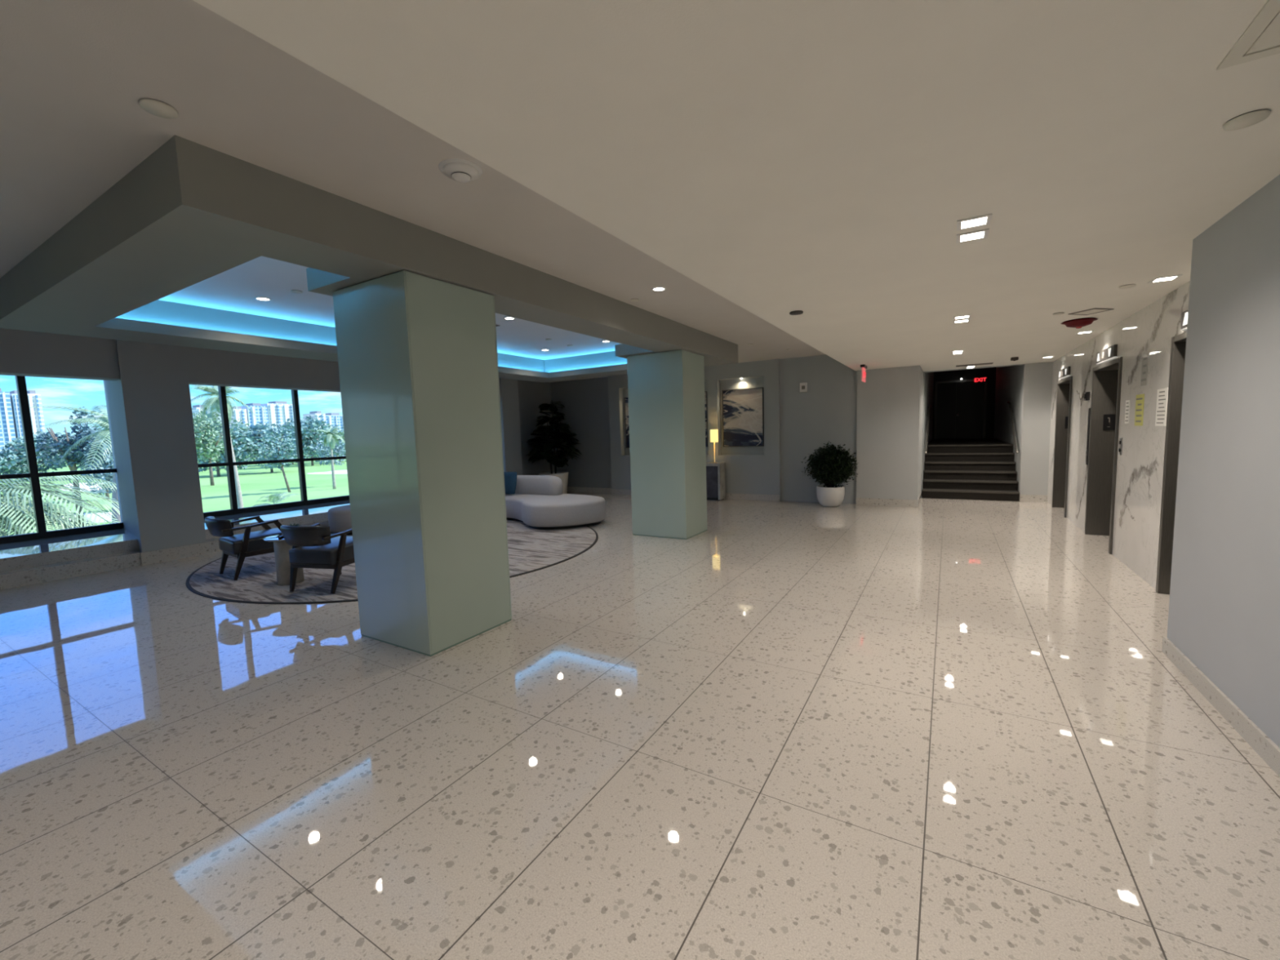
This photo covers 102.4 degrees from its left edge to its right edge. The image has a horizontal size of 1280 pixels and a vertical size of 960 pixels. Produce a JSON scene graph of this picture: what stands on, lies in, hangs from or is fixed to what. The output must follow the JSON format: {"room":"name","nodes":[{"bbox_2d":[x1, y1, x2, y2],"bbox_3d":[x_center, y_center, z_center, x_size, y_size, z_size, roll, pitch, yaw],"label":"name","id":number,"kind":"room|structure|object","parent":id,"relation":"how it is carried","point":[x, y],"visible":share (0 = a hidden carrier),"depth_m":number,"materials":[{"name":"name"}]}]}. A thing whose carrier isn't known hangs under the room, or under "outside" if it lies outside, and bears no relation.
{"room":"lobby","nodes":[
{"label":"lobby","id":0,"kind":"room"},
{"bbox_2d":[103,339,206,552],"bbox_3d":[-7.138,-0.426,7.292,2.050,2.950,0.670,1,6,31],"label":"wall","id":1,"kind":"structure","parent":0,"point":[149,407],"depth_m":6.77,"materials":[{"name":"grey paint"}]},
{"bbox_2d":[140,542,209,565],"bbox_3d":[-4.604,0.687,9.560,0.018,0.165,6.970,1,6,31],"label":"baseboard","id":2,"kind":"structure","parent":1,"relation":"attached to","point":[202,548],"depth_m":6.86,"materials":[{"name":"stone"}]},
{"bbox_2d":[0,328,500,399],"bbox_3d":[-7.351,-0.242,7.001,1.990,3.250,12.860,1,6,31],"label":"wall","id":3,"kind":"structure","parent":0,"point":[22,353],"depth_m":6.49,"materials":[{"name":"grey paint"}]},
{"bbox_2d":[0,375,124,543],"bbox_3d":[-9.486,-0.208,4.854,0.090,2.495,6.600,1,6,31],"label":"window","id":4,"kind":"structure","parent":3,"relation":"in","point":[33,474],"depth_m":6.96,"materials":[{"name":"brown metal"}]},
{"bbox_2d":[197,386,349,517],"bbox_3d":[-6.170,-0.817,10.376,0.090,2.495,5.780,1,6,31],"label":"window","id":5,"kind":"structure","parent":3,"relation":"in","point":[229,464],"depth_m":9.25,"materials":[{"name":"brown metal"}]},
{"bbox_2d":[159,256,621,359],"bbox_3d":[-2.043,-2.159,6.407,3.910,0.250,6.930,1,6,31],"label":"ceiling","id":6,"kind":"structure","parent":0,"point":[235,289],"depth_m":5.56,"materials":[{"name":"paint"}]},
{"bbox_2d":[0,0,824,382],"bbox_3d":[-3.655,-1.990,5.930,9.360,0.300,15.150,1,6,31],"label":"ceiling","id":7,"kind":"structure","parent":0,"point":[74,74],"depth_m":2.38,"materials":[{"name":"paint"}]},
{"bbox_2d":[138,98,177,119],"bbox_3d":[-1.989,-1.535,2.127,0.120,0.012,0.120,1,6,31],"label":"cap","id":8,"kind":"object","parent":7,"relation":"attached to","point":[154,107],"visible":1,"depth_m":2.12,"materials":[{"name":"beige plastic"}]},
{"bbox_2d":[0,134,737,382],"bbox_3d":[-2.050,-1.841,6.505,4.230,0.400,7.250,1,6,31],"label":"soffit","id":9,"kind":"structure","parent":7,"relation":"attached to","point":[190,213],"depth_m":3.40,"materials":[{"name":"paint"}]},
{"bbox_2d":[306,267,365,296],"bbox_3d":[-1.941,-1.496,4.012,0.550,0.158,0.960,1,6,31],"label":"soffit","id":10,"kind":"structure","parent":9,"relation":"attached to","point":[320,282],"depth_m":3.66,"materials":[{"name":"paint"}]},
{"bbox_2d":[614,343,657,358],"bbox_3d":[0.150,-1.888,7.581,0.640,0.158,0.910,1,6,31],"label":"soffit","id":11,"kind":"structure","parent":9,"relation":"attached to","point":[622,350],"depth_m":7.26,"materials":[{"name":"paint"}]},
{"bbox_2d":[438,158,482,182],"bbox_3d":[-0.937,-1.600,2.695,0.220,0.050,0.220,1,6,31],"label":"smoke detector","id":12,"kind":"object","parent":7,"relation":"attached to","point":[461,171],"visible":1,"depth_m":2.65,"materials":[{"name":"white plastic"}]},
{"bbox_2d":[498,377,522,475],"bbox_3d":[-3.896,-1.022,12.690,2.050,2.950,0.540,1,6,31],"label":"wall","id":13,"kind":"structure","parent":0,"point":[508,388],"depth_m":12.11,"materials":[{"name":"grey paint"}]},
{"bbox_2d":[517,379,554,475],"bbox_3d":[-3.486,-1.119,13.616,1.800,2.950,1.480,1,6,31],"label":"wall","id":14,"kind":"structure","parent":0,"point":[531,394],"depth_m":13.05,"materials":[{"name":"paint"}]},
{"bbox_2d":[550,377,611,488],"bbox_3d":[-2.205,-1.182,13.865,3.740,2.950,0.270,1,6,31],"label":"wall","id":15,"kind":"structure","parent":0,"point":[585,402],"depth_m":13.19,"materials":[{"name":"paint"}]},
{"bbox_2d":[567,486,612,493],"bbox_3d":[-1.463,0.254,13.411,1.940,0.130,0.015,1,6,31],"label":"baseboard","id":16,"kind":"structure","parent":15,"relation":"attached to","point":[595,490],"depth_m":13.30,"materials":[{"name":"stone"}]},
{"bbox_2d":[0,491,1279,959],"bbox_3d":[-1.503,1.192,5.574,13.450,0.300,16.150,1,6,31],"label":"floor","id":17,"kind":"structure","parent":0,"point":[937,729],"depth_m":2.36,"materials":[{"name":"stone"}]},
{"bbox_2d":[0,528,141,590],"bbox_3d":[-8.713,1.202,4.539,1.820,0.310,6.590,1,6,31],"label":"ledge","id":18,"kind":"object","parent":17,"relation":"on","point":[26,562],"visible":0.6,"depth_m":6.28,"materials":[{"name":"stone"}]},
{"bbox_2d":[204,499,350,553],"bbox_3d":[-5.379,0.589,10.091,1.820,0.310,5.720,1,6,31],"label":"ledge","id":19,"kind":"object","parent":17,"relation":"on","point":[308,514],"visible":0.07,"depth_m":8.58,"materials":[{"name":"stone"}]},
{"bbox_2d":[186,520,598,604],"bbox_3d":[-3.118,0.924,7.317,5.034,0.012,5.034,1,6,31],"label":"round rug","id":20,"kind":"object","parent":17,"relation":"on","point":[531,549],"visible":0.47,"depth_m":5.91,"materials":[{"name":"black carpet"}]},
{"bbox_2d":[204,515,281,580],"bbox_3d":[-4.523,0.734,5.981,0.630,0.694,0.776,2,7,37],"label":"armchair","id":21,"kind":"object","parent":20,"relation":"on","point":[247,544],"visible":0.75,"depth_m":5.77,"materials":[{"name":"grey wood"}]},
{"bbox_2d":[262,533,304,585],"bbox_3d":[-3.770,0.850,5.521,0.414,0.502,0.414,1,6,31],"label":"side table","id":22,"kind":"object","parent":20,"relation":"on","point":[282,548],"visible":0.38,"depth_m":5.42,"materials":[{"name":"stone"}]},
{"bbox_2d":[278,523,355,594],"bbox_3d":[-3.212,0.754,5.315,0.630,0.694,0.776,-1,5,13],"label":"armchair","id":23,"kind":"object","parent":20,"relation":"on","point":[313,546],"visible":0.84,"depth_m":5.07,"materials":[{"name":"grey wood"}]},
{"bbox_2d":[327,475,605,534],"bbox_3d":[-2.849,0.372,9.067,4.542,0.748,1.997,-2,5,2],"label":"curved sofa","id":24,"kind":"object","parent":20,"relation":"on","point":[539,502],"visible":0.56,"depth_m":8.31,"materials":[{"name":"white fabric"}]},
{"bbox_2d":[503,471,516,494],"bbox_3d":[-2.471,0.056,9.448,0.460,0.405,0.208,0,5,17],"label":"throw pillow","id":25,"kind":"object","parent":24,"relation":"on","point":[510,477],"visible":0.56,"depth_m":9.36,"materials":[{"name":"blue fabric"}]},
{"bbox_2d":[332,270,511,656],"bbox_3d":[-1.648,-0.115,3.988,0.835,2.600,0.780,1,6,31],"label":"column","id":26,"kind":"structure","parent":17,"relation":"on","point":[417,353],"depth_m":3.68,"materials":[{"name":"grey paint"}]},
{"bbox_2d":[525,400,581,493],"bbox_3d":[-2.143,-0.755,12.630,1.365,2.323,1.329,1,6,31],"label":"fiddle leaf fig","id":27,"kind":"object","parent":17,"relation":"on","point":[558,459],"visible":0.97,"depth_m":12.42,"materials":[{"name":"green plant"}]},
{"bbox_2d":[538,471,568,493],"bbox_3d":[-2.124,0.109,12.747,0.720,0.580,0.720,1,6,31],"label":"planter","id":28,"kind":"object","parent":17,"relation":"on","point":[563,476],"depth_m":12.58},
{"bbox_2d":[626,349,706,539],"bbox_3d":[0.415,-0.508,7.574,0.880,2.600,0.730,1,6,31],"label":"column","id":29,"kind":"structure","parent":17,"relation":"on","point":[666,389],"depth_m":7.27,"materials":[{"name":"grey paint"}]},
{"bbox_2d":[706,462,725,500],"bbox_3d":[1.001,0.014,11.539,1.820,0.800,0.300,1,6,31],"label":"console table","id":30,"kind":"object","parent":17,"relation":"on","point":[715,472],"visible":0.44,"depth_m":11.07,"materials":[{"name":"wood"}]},
{"bbox_2d":[710,429,718,462],"bbox_3d":[1.605,-0.728,11.095,0.170,0.720,0.170,1,6,31],"label":"table lamp","id":31,"kind":"object","parent":30,"relation":"on","point":[713,433],"visible":0.96,"depth_m":11.01,"materials":[{"name":"gold metal"}]},
{"bbox_2d":[802,440,858,506],"bbox_3d":[3.580,-0.121,9.726,1.038,1.242,0.768,1,6,25],"label":"potted plant","id":32,"kind":"object","parent":17,"relation":"on","point":[830,494],"visible":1,"depth_m":9.57,"materials":[{"name":"green plant"}]},
{"bbox_2d":[816,484,844,506],"bbox_3d":[3.617,0.307,9.766,0.500,0.380,0.500,1,6,31],"label":"planter","id":33,"kind":"object","parent":17,"relation":"on","point":[828,495],"depth_m":9.58,"materials":[{"name":"white ceramic"}]},
{"bbox_2d":[922,438,1019,501],"bbox_3d":[8.158,-0.445,12.916,1.602,1.023,6.866,1,6,31],"label":"staircase","id":34,"kind":"structure","parent":17,"relation":"on","point":[955,468],"depth_m":10.60,"materials":[{"name":"stone"}]},
{"bbox_2d":[608,359,780,501],"bbox_3d":[1.161,-1.093,11.771,4.190,2.950,0.410,1,6,31],"label":"wall","id":35,"kind":"structure","parent":0,"point":[748,469],"depth_m":11.06,"materials":[{"name":"grey paint"}]},
{"bbox_2d":[624,397,630,448],"bbox_3d":[0.034,-1.387,12.340,0.910,1.230,0.040,1,6,31],"label":"framed painting","id":36,"kind":"object","parent":35,"relation":"attached to","point":[626,399],"visible":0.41,"depth_m":12.55,"materials":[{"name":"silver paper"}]},
{"bbox_2d":[611,488,779,501],"bbox_3d":[1.096,0.331,11.719,4.190,0.130,0.015,1,6,31],"label":"baseboard","id":37,"kind":"structure","parent":35,"relation":"attached to","point":[616,491],"depth_m":11.03,"materials":[{"name":"stone"}]},
{"bbox_2d":[704,391,708,447],"bbox_3d":[1.115,-1.360,11.693,0.910,1.230,0.040,1,6,31],"label":"framed painting","id":38,"kind":"object","parent":35,"relation":"attached to","point":[705,393],"visible":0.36,"depth_m":11.47,"materials":[{"name":"silver metal"}]},
{"bbox_2d":[721,386,764,446],"bbox_3d":[2.205,-1.334,11.042,0.910,1.230,0.040,1,6,31],"label":"framed painting","id":39,"kind":"object","parent":35,"relation":"attached to","point":[743,409],"visible":1,"depth_m":11.03,"materials":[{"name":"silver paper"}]},
{"bbox_2d":[192,0,1279,371],"bbox_3d":[2.376,-1.713,2.872,4.140,0.660,16.060,1,6,31],"label":"ceiling","id":40,"kind":"structure","parent":0,"point":[822,159],"depth_m":1.82,"materials":[{"name":"paint"}]},
{"bbox_2d":[952,314,971,323],"bbox_3d":[3.233,-1.616,5.168,0.150,0.006,0.380,1,6,31],"label":"recessed light","id":41,"kind":"object","parent":40,"relation":"in","point":[969,315],"visible":1,"depth_m":5.13,"materials":[{"name":"white plastic"}]},
{"bbox_2d":[955,213,992,243],"bbox_3d":[1.798,-1.352,2.778,0.150,0.006,0.380,1,6,31],"label":"recessed light","id":42,"kind":"object","parent":40,"relation":"in","point":[985,220],"visible":1,"depth_m":2.74,"materials":[{"name":"white plastic"}]},
{"bbox_2d":[1061,317,1097,328],"bbox_3d":[4.645,-1.645,5.442,0.300,0.084,0.300,1,6,31],"label":"fire alarm","id":43,"kind":"object","parent":40,"relation":"attached to","point":[1079,322],"visible":1,"depth_m":5.37,"materials":[{"name":"red plastic"}]},
{"bbox_2d":[1068,307,1114,315],"bbox_3d":[4.377,-1.634,4.994,0.240,0.008,0.240,-3,5,-14],"label":"ceiling vent","id":44,"kind":"object","parent":40,"relation":"in","point":[1095,310],"visible":1,"depth_m":4.98,"materials":[{"name":"grey metal"}]},
{"bbox_2d":[1147,274,1182,283],"bbox_3d":[3.971,-1.522,3.891,0.150,0.006,0.150,1,6,31],"label":"recessed light","id":45,"kind":"object","parent":40,"relation":"in","point":[1174,277],"visible":1,"depth_m":3.88,"materials":[{"name":"white plastic"}]},
{"bbox_2d":[1222,109,1271,130],"bbox_3d":[2.143,-1.272,1.818,0.110,0.012,0.110,1,6,31],"label":"cap","id":46,"kind":"object","parent":40,"relation":"attached to","point":[1247,119],"visible":1,"depth_m":1.81,"materials":[{"name":"beige plastic"}]},
{"bbox_2d":[1216,0,1279,70],"bbox_3d":[1.851,-1.200,1.099,0.660,0.006,0.660,1,6,31],"label":"access hatch","id":47,"kind":"object","parent":40,"relation":"attached to","point":[1268,43],"visible":1,"depth_m":1.43,"materials":[{"name":"beige"}]},
{"bbox_2d":[779,354,857,503],"bbox_3d":[3.862,-1.084,10.772,1.470,2.950,1.350,1,6,31],"label":"wall","id":48,"kind":"structure","parent":0,"point":[827,411],"depth_m":10.22,"materials":[{"name":"grey paint"}]},
{"bbox_2d":[856,365,933,499],"bbox_3d":[6.807,-1.674,13.209,1.060,3.500,8.760,1,6,31],"label":"wall","id":49,"kind":"structure","parent":0,"point":[889,422],"depth_m":9.53,"materials":[{"name":"paint"}]},
{"bbox_2d":[856,491,921,506],"bbox_3d":[4.941,0.355,10.174,1.055,0.130,1.315,1,6,31],"label":"baseboard","id":50,"kind":"structure","parent":49,"relation":"attached to","point":[868,501],"depth_m":9.61,"materials":[{"name":"stone"}]},
{"bbox_2d":[923,404,930,453],"bbox_3d":[6.292,-1.149,11.268,0.074,1.042,2.103,1,6,31],"label":"handrail","id":51,"kind":"object","parent":49,"relation":"attached to","point":[929,406],"visible":0.96,"depth_m":11.06,"materials":[{"name":"silver metal"}]},
{"bbox_2d":[932,367,995,439],"bbox_3d":[10.023,-2.280,15.991,2.500,3.000,0.600,1,6,31],"label":"wall","id":52,"kind":"structure","parent":0,"point":[990,373],"depth_m":15.45,"materials":[{"name":"grey paint"}]},
{"bbox_2d":[933,377,986,439],"bbox_3d":[9.781,-2.158,15.728,1.340,1.780,0.120,1,6,31],"label":"door","id":53,"kind":"structure","parent":52,"relation":"in","point":[969,411],"depth_m":15.74,"materials":[{"name":"grey"}]},
{"bbox_2d":[994,364,1022,490],"bbox_3d":[9.228,-1.699,12.666,0.430,3.500,7.200,1,6,31],"label":"wall","id":54,"kind":"structure","parent":0,"point":[1009,380],"depth_m":11.76,"materials":[{"name":"grey paint"}]},
{"bbox_2d":[1007,401,1019,453],"bbox_3d":[7.609,-1.117,10.480,0.074,1.042,2.103,1,6,31],"label":"handrail","id":55,"kind":"object","parent":54,"relation":"attached to","point":[1009,402],"visible":1,"depth_m":10.29,"materials":[{"name":"silver metal"}]},
{"bbox_2d":[1017,361,1053,495],"bbox_3d":[7.336,-0.871,9.535,0.430,2.540,0.240,1,6,31],"label":"wall","id":56,"kind":"structure","parent":0,"point":[1037,382],"depth_m":9.44,"materials":[{"name":"paint"}]},
{"bbox_2d":[923,364,1023,372],"bbox_3d":[6.394,-2.634,9.906,2.500,0.960,0.240,1,6,31],"label":"trim","id":57,"kind":"structure","parent":56,"relation":"attached to","point":[1017,364],"depth_m":9.92,"materials":[{"name":"grey paint"}]},
{"bbox_2d":[1019,494,1047,502],"bbox_3d":[7.299,0.341,9.542,0.410,0.130,0.015,1,6,31],"label":"baseboard","id":58,"kind":"structure","parent":56,"relation":"attached to","point":[1028,498],"depth_m":9.53,"materials":[{"name":"stone"}]},
{"bbox_2d":[1047,280,1190,589],"bbox_3d":[5.719,-0.506,6.106,0.370,2.540,7.520,1,6,31],"label":"wall","id":59,"kind":"structure","parent":0,"point":[1140,467],"depth_m":5.12,"materials":[{"name":"stone"}]},
{"bbox_2d":[1051,376,1072,517],"bbox_3d":[6.942,-0.538,8.238,0.320,2.160,1.170,1,6,31],"label":"door","id":60,"kind":"structure","parent":59,"relation":"in","point":[1064,391],"depth_m":8.71,"materials":[{"name":"metal"}]},
{"bbox_2d":[1058,366,1071,379],"bbox_3d":[6.772,-1.707,8.211,0.033,0.139,0.800,1,6,31],"label":"lantern","id":61,"kind":"object","parent":59,"relation":"attached to","point":[1064,372],"visible":1,"depth_m":8.10,"materials":[{"name":"grey"}]},
{"bbox_2d":[1085,408,1090,464],"bbox_3d":[5.886,-0.571,6.760,0.018,0.740,0.060,1,6,31],"label":"control panel","id":62,"kind":"object","parent":59,"relation":"attached to","point":[1089,409],"visible":0.91,"depth_m":6.75,"materials":[{"name":"black plastic"}]},
{"bbox_2d":[1084,356,1122,554],"bbox_3d":[5.630,-0.297,6.053,0.320,2.160,1.250,1,6,31],"label":"door","id":63,"kind":"structure","parent":59,"relation":"in","point":[1106,384],"depth_m":6.54,"materials":[{"name":"metal"}]},
{"bbox_2d":[1096,344,1117,364],"bbox_3d":[5.460,-1.466,6.026,0.033,0.139,0.800,1,6,31],"label":"lantern","id":64,"kind":"object","parent":59,"relation":"attached to","point":[1110,353],"visible":1,"depth_m":5.93,"materials":[{"name":"grey"}]},
{"bbox_2d":[1124,400,1130,423],"bbox_3d":[5.027,-0.702,5.305,0.005,0.240,0.140,1,6,31],"label":"paper notice","id":65,"kind":"object","parent":59,"relation":"attached to","point":[1127,402],"visible":1,"depth_m":5.29,"materials":[{"name":"white paper"}]},
{"bbox_2d":[1134,393,1144,426],"bbox_3d":[4.826,-0.675,4.971,0.005,0.300,0.240,1,6,31],"label":"paper notice","id":66,"kind":"object","parent":59,"relation":"attached to","point":[1140,400],"visible":1,"depth_m":4.96,"materials":[{"name":"yellow paper"}]},
{"bbox_2d":[1140,351,1149,386],"bbox_3d":[4.769,-1.045,4.859,0.005,0.300,0.180,1,6,31],"label":"wall sign","id":67,"kind":"object","parent":59,"relation":"attached to","point":[1144,366],"visible":1,"depth_m":4.85,"materials":[{"name":"grey"}]},
{"bbox_2d":[1155,387,1168,426],"bbox_3d":[4.516,-0.628,4.454,0.005,0.320,0.250,1,6,31],"label":"paper notice","id":68,"kind":"object","parent":59,"relation":"attached to","point":[1162,393],"visible":0.99,"depth_m":4.44,"materials":[{"name":"white paper"}]},
{"bbox_2d":[1155,331,1186,594],"bbox_3d":[4.234,-0.041,3.727,0.320,2.160,1.240,1,6,31],"label":"door","id":69,"kind":"structure","parent":59,"relation":"in","point":[1178,347],"depth_m":4.27,"materials":[{"name":"metal"}]},
{"bbox_2d":[1180,309,1188,330],"bbox_3d":[4.064,-1.209,3.701,0.033,0.139,0.800,1,6,31],"label":"lantern","id":70,"kind":"object","parent":59,"relation":"attached to","point":[1184,314],"visible":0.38,"depth_m":3.98,"materials":[{"name":"grey"}]},
{"bbox_2d":[1166,174,1279,747],"bbox_3d":[1.252,0.247,-0.596,0.330,2.540,8.620,1,6,31],"label":"wall","id":71,"kind":"structure","parent":0,"point":[1224,613],"depth_m":2.56,"materials":[{"name":"paint"}]},
{"bbox_2d":[1161,635,1279,777],"bbox_3d":[1.145,1.457,-0.389,0.015,0.100,8.635,1,6,31],"label":"baseboard","id":72,"kind":"structure","parent":71,"relation":"attached to","point":[1255,738],"depth_m":2.52,"materials":[{"name":"stone"}]},
{"label":"outside","id":73,"kind":"structure","parent":0,"visible":0},
{"bbox_2d":[0,450,349,536],"bbox_3d":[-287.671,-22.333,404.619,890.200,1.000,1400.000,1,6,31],"label":"ground","id":74,"kind":"structure","parent":73,"point":[255,482],"depth_m":68.30,"materials":[{"name":"green plant"}]},
{"bbox_2d":[0,388,15,453],"bbox_3d":[-481.507,-41.545,385.448,26.400,52.600,12.200,1,6,31],"label":"apartment tower","id":75,"kind":"structure","parent":74,"relation":"on","point":[7,433],"depth_m":381.20,"materials":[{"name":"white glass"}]},
{"bbox_2d":[9,390,23,448],"bbox_3d":[-476.466,-41.871,393.867,26.400,51.400,5.400,1,6,31],"label":"apartment tower","id":76,"kind":"structure","parent":74,"relation":"on","point":[13,394],"depth_m":386.16,"materials":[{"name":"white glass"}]},
{"bbox_2d":[0,431,69,481],"bbox_3d":[-116.472,-4.514,97.583,10.905,9.449,11.822,1,6,31],"label":"broadleaf tree","id":77,"kind":"object","parent":74,"relation":"on","point":[8,460],"visible":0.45,"depth_m":95.05,"materials":[{"name":"green plant"}]},
{"bbox_2d":[26,390,45,434],"bbox_3d":[-472.450,-42.859,400.544,26.400,51.900,7.500,1,6,31],"label":"apartment tower","id":78,"kind":"structure","parent":74,"relation":"on","point":[34,399],"depth_m":393.68,"materials":[{"name":"white"}]},
{"bbox_2d":[34,406,107,525],"bbox_3d":[-37.667,-0.624,34.282,3.025,8.470,3.232,1,6,31],"label":"broadleaf tree","id":79,"kind":"object","parent":74,"relation":"on","point":[74,455],"visible":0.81,"depth_m":33.93,"materials":[{"name":"green plant"}]},
{"bbox_2d":[29,404,120,523],"bbox_3d":[-21.937,0.517,21.633,4.783,7.462,4.530,3,7,43],"label":"palm tree","id":80,"kind":"object","parent":74,"relation":"on","point":[103,420],"visible":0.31,"depth_m":20.69,"materials":[{"name":"green plant"}]},
{"bbox_2d":[59,482,102,491],"bbox_3d":[-81.679,0.928,77.135,30.892,0.030,8.704,1,6,31],"label":"bunker","id":81,"kind":"object","parent":74,"relation":"on","point":[81,485],"visible":0.15,"depth_m":76.06,"materials":[{"name":"beige sand"}]},
{"bbox_2d":[62,511,111,523],"bbox_3d":[-44.595,3.008,42.126,10.204,0.030,4.878,1,6,31],"label":"bunker","id":82,"kind":"object","parent":74,"relation":"on","point":[88,513],"visible":0.12,"depth_m":41.74,"materials":[{"name":"beige sand"}]},
{"bbox_2d":[80,443,113,495],"bbox_3d":[-45.631,-0.228,45.508,4.318,6.114,5.573,1,6,31],"label":"broadleaf tree","id":83,"kind":"object","parent":74,"relation":"on","point":[108,464],"visible":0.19,"depth_m":43.97,"materials":[{"name":"green plant"}]},
{"bbox_2d":[191,404,209,418],"bbox_3d":[-419.029,-48.823,489.659,26.400,44.200,10.300,1,6,31],"label":"apartment tower","id":84,"kind":"structure","parent":74,"relation":"on","point":[196,408],"depth_m":481.06,"materials":[{"name":"white"}]},
{"bbox_2d":[192,411,232,485],"bbox_3d":[-59.903,-4.334,71.429,6.258,10.419,6.526,1,6,31],"label":"broadleaf tree","id":85,"kind":"object","parent":74,"relation":"on","point":[206,444],"visible":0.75,"depth_m":70.33,"materials":[{"name":"green plant"}]},
{"bbox_2d":[190,385,255,508],"bbox_3d":[-30.058,-2.067,37.009,3.654,10.285,3.544,-1,5,3],"label":"palm tree","id":86,"kind":"object","parent":74,"relation":"on","point":[214,402],"visible":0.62,"depth_m":36.88,"materials":[{"name":"green plant"}]},
{"bbox_2d":[195,408,259,476],"bbox_3d":[-75.379,-6.607,91.832,9.584,12.155,10.754,1,6,31],"label":"broadleaf tree","id":87,"kind":"object","parent":74,"relation":"on","point":[241,436],"visible":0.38,"depth_m":91.95,"materials":[{"name":"green plant"}]},
{"bbox_2d":[220,417,251,466],"bbox_3d":[-99.128,-9.122,126.777,9.738,12.220,10.478,1,6,31],"label":"broadleaf tree","id":88,"kind":"object","parent":74,"relation":"on","point":[233,420],"visible":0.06,"depth_m":124.85,"materials":[{"name":"green plant"}]},
{"bbox_2d":[228,406,248,426],"bbox_3d":[-404.156,-51.255,514.438,26.400,43.600,11.500,1,6,31],"label":"apartment tower","id":89,"kind":"structure","parent":74,"relation":"on","point":[241,414],"depth_m":507.35,"materials":[{"name":"white"}]},
{"bbox_2d":[241,403,269,429],"bbox_3d":[-396.189,-54.471,527.635,26.400,47.100,17.600,1,6,31],"label":"apartment tower","id":90,"kind":"structure","parent":74,"relation":"on","point":[260,412],"depth_m":519.89,"materials":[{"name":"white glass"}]},
{"bbox_2d":[240,422,297,472],"bbox_3d":[-70.715,-6.244,98.827,9.043,9.869,10.831,1,6,31],"label":"broadleaf tree","id":91,"kind":"object","parent":74,"relation":"on","point":[258,431],"visible":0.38,"depth_m":97.38,"materials":[{"name":"green plant"}]},
{"bbox_2d":[254,435,296,492],"bbox_3d":[-40.423,-1.728,57.437,3.763,6.653,4.234,1,6,31],"label":"broadleaf tree","id":92,"kind":"object","parent":74,"relation":"on","point":[283,452],"visible":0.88,"depth_m":56.96,"materials":[{"name":"green plant"}]},
{"bbox_2d":[251,492,299,506],"bbox_3d":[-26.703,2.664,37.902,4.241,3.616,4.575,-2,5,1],"label":"bunker","id":93,"kind":"object","parent":74,"relation":"on","point":[279,496],"visible":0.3,"depth_m":37.63,"materials":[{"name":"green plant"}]},
{"bbox_2d":[260,400,293,428],"bbox_3d":[-384.749,-57.925,546.629,26.400,49.800,26.400,1,6,31],"label":"apartment tower","id":94,"kind":"structure","parent":74,"relation":"on","point":[277,411],"depth_m":536.13,"materials":[{"name":"white"}]},
{"bbox_2d":[270,422,305,464],"bbox_3d":[-92.845,-9.803,136.356,11.234,11.439,11.201,1,6,31],"label":"broadleaf tree","id":95,"kind":"object","parent":74,"relation":"on","point":[277,425],"visible":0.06,"depth_m":133.41,"materials":[{"name":"green plant"}]},
{"bbox_2d":[280,414,330,465],"bbox_3d":[-79.462,-9.694,123.932,11.560,12.676,11.677,1,6,31],"label":"broadleaf tree","id":96,"kind":"object","parent":74,"relation":"on","point":[310,436],"visible":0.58,"depth_m":121.75,"materials":[{"name":"green plant"}]},
{"bbox_2d":[302,411,325,446],"bbox_3d":[-365.283,-56.798,579.236,26.400,40.400,11.000,1,6,31],"label":"apartment tower","id":97,"kind":"structure","parent":74,"relation":"on","point":[312,414],"depth_m":572.95,"materials":[{"name":"white concrete"}]},
{"bbox_2d":[307,470,347,474],"bbox_3d":[-51.584,-1.436,92.799,19.756,0.030,9.829,1,6,31],"label":"bunker","id":98,"kind":"object","parent":74,"relation":"on","point":[336,472],"visible":0.38,"depth_m":92.78,"materials":[{"name":"beige sand"}]},
{"bbox_2d":[313,440,346,466],"bbox_3d":[-38.635,-2.126,64.865,3.289,5.930,4.228,1,6,31],"label":"broadleaf tree","id":99,"kind":"object","parent":74,"relation":"on","point":[339,451],"visible":0.73,"depth_m":64.20,"materials":[{"name":"green plant"}]},
{"bbox_2d":[316,426,344,488],"bbox_3d":[-35.997,-2.534,60.230,2.816,7.322,3.074,1,6,31],"label":"palm tree","id":100,"kind":"object","parent":74,"relation":"on","point":[330,439],"visible":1,"depth_m":60.12,"materials":[{"name":"green plant"}]},
{"bbox_2d":[319,424,345,462],"bbox_3d":[-81.142,-9.693,137.424,10.217,10.308,9.931,1,6,31],"label":"broadleaf tree","id":101,"kind":"object","parent":74,"relation":"on","point":[340,433],"visible":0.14,"depth_m":135.26,"materials":[{"name":"green plant"}]},
{"bbox_2d":[324,413,343,431],"bbox_3d":[-356.440,-57.522,593.998,26.400,38.600,22.600,1,6,31],"label":"apartment tower","id":102,"kind":"structure","parent":74,"relation":"on","point":[332,419],"depth_m":586.03,"materials":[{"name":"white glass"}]},
{"bbox_3d":[-17.338,5.040,10.968,19.200,0.020,120.000,1,6,31],"label":"terrace","id":103,"kind":"object","parent":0,"visible":0},
{"bbox_2d":[0,472,119,537],"bbox_3d":[-12.631,2.490,9.689,5.866,5.152,6.957,1,6,31],"label":"palm tree","id":104,"kind":"object","parent":103,"relation":"on","point":[13,511],"visible":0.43,"depth_m":9.81,"materials":[{"name":"green plant"}]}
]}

